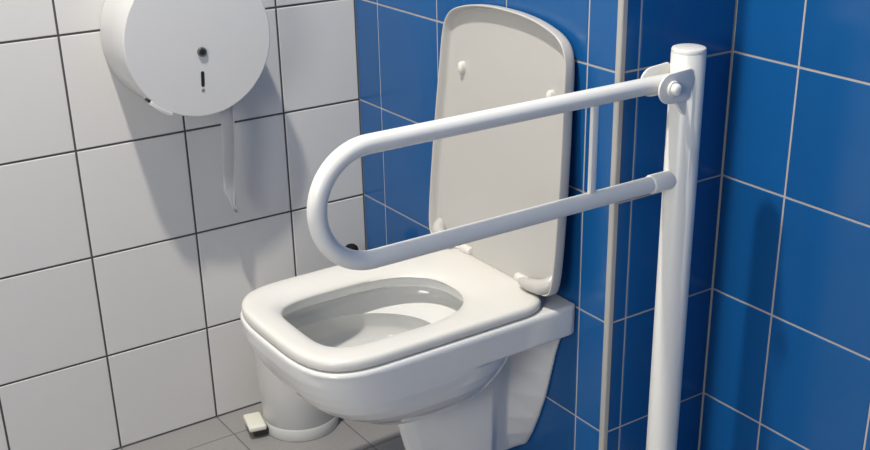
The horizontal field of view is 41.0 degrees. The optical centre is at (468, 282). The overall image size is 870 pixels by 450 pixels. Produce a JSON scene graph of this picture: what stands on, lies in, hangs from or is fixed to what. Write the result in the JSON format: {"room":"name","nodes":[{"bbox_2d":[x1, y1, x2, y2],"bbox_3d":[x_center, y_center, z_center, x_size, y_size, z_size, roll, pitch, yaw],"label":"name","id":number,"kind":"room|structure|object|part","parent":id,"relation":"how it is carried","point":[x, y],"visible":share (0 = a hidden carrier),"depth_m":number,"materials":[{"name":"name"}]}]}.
{"room":"public restroom","nodes":[
{"label":"public restroom","id":0,"kind":"room"},
{"bbox_2d":[0,0,365,449],"bbox_3d":[-1.457,-0.670,1.548,2.900,2.640,0.102,-16,29,-32],"label":"wall","id":1,"kind":"structure","parent":0,"point":[128,267],"depth_m":2.37,"materials":[{"name":"white tile"}]},
{"bbox_2d":[100,0,269,116],"bbox_3d":[-0.532,-0.467,2.196,0.289,0.289,0.130,-16,29,-32],"label":"dispenser","id":2,"kind":"object","parent":1,"relation":"attached to","point":[189,58],"visible":1,"depth_m":2.15,"materials":[{"name":"grey paint"}]},
{"bbox_2d":[220,106,237,211],"bbox_3d":[-0.479,-0.254,2.318,0.034,0.253,0.020,-16,29,-32],"label":"paper strip","id":3,"kind":"object","parent":2,"relation":"hanging from","point":[227,116],"visible":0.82,"depth_m":2.31,"materials":[{"name":"white paper"}]},
{"bbox_2d":[118,403,404,449],"bbox_3d":[-0.360,1.109,0.901,3.155,0.102,3.300,-16,29,-32],"label":"floor","id":4,"kind":"structure","parent":0,"point":[230,431],"depth_m":2.51,"materials":[{"name":"tile"}]},
{"bbox_2d":[243,352,338,441],"bbox_3d":[-0.384,0.197,2.510,0.218,0.257,0.186,-16,29,-32],"label":"pedal bin","id":5,"kind":"object","parent":4,"relation":"on","point":[287,416],"visible":0.39,"depth_m":2.48,"materials":[{"name":"white plastic"}]},
{"bbox_3d":[-0.455,0.313,2.532,0.038,0.015,0.052,-10,26,-20],"label":"pedal lever","id":6,"kind":"part","parent":5,"relation":"part of","materials":[{"name":"white plastic"}]},
{"bbox_2d":[345,243,358,250],"bbox_3d":[-0.259,0.081,2.639,0.088,0.361,0.088,-16,29,-32],"label":"toilet brush","id":7,"kind":"object","parent":4,"relation":"on","point":[350,246],"visible":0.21,"depth_m":2.56,"materials":[{"name":"black plastic"}]},
{"bbox_2d":[307,43,706,449],"bbox_3d":[0.094,0.136,1.812,0.727,0.929,0.120,-16,29,-32],"label":"grab rail","id":8,"kind":"object","parent":4,"relation":"on","point":[679,83],"visible":1,"depth_m":1.76,"materials":[{"name":"white metal"}]},
{"bbox_3d":[0.288,-0.313,1.796,0.064,0.049,0.004,-16,29,-32],"label":"hinge plate","id":9,"kind":"part","parent":8,"relation":"part of","materials":[{"name":"white metal"}]},
{"bbox_3d":[0.313,-0.296,1.758,0.072,0.049,0.004,-16,29,-32],"label":"hinge plate","id":10,"kind":"part","parent":8,"relation":"part of","materials":[{"name":"white metal"}]},
{"bbox_3d":[0.342,0.064,1.971,0.054,0.915,0.054,-16,29,-32],"label":"post","id":11,"kind":"part","parent":8,"relation":"part of","materials":[{"name":"white metal"}]},
{"bbox_2d":[355,0,735,449],"bbox_3d":[0.098,-0.897,2.027,0.254,2.640,0.829,-16,29,-32],"label":"wall","id":12,"kind":"structure","parent":0,"point":[399,41],"depth_m":2.06,"materials":[{"name":"blue tile"}]},
{"bbox_2d":[240,4,574,449],"bbox_3d":[-0.128,-0.024,2.046,0.518,0.853,0.390,-16,29,-32],"label":"toilet","id":13,"kind":"object","parent":12,"relation":"attached to","point":[456,347],"visible":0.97,"depth_m":2.07,"materials":[{"name":"white ceramic"}]},
{"bbox_3d":[-0.143,0.033,2.054,0.469,0.019,0.365,-16,29,-32],"label":"seat","id":14,"kind":"part","parent":13,"relation":"part of","materials":[{"name":"white plastic"}]},
{"bbox_3d":[-0.124,0.203,2.143,0.518,0.359,0.375,-16,29,-32],"label":"bowl","id":15,"kind":"part","parent":13,"relation":"part of","materials":[{"name":"white ceramic"}]},
{"bbox_3d":[0.053,-0.248,2.087,0.061,0.480,0.390,-16,29,-32],"label":"lid","id":16,"kind":"part","parent":13,"relation":"part of","materials":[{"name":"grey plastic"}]},
{"bbox_2d":[599,0,627,449],"bbox_3d":[0.235,-0.733,1.656,0.011,2.640,0.011,-16,29,-32],"label":"trim","id":17,"kind":"structure","parent":12,"relation":"attached to","point":[622,4],"depth_m":1.94,"materials":[{"name":"grey plastic"}]},
{"bbox_2d":[699,0,869,449],"bbox_3d":[1.197,-0.399,0.888,0.102,2.640,2.471,-16,29,-32],"label":"wall","id":18,"kind":"structure","parent":0,"point":[788,364],"depth_m":1.94,"materials":[{"name":"blue tile"}]}
]}

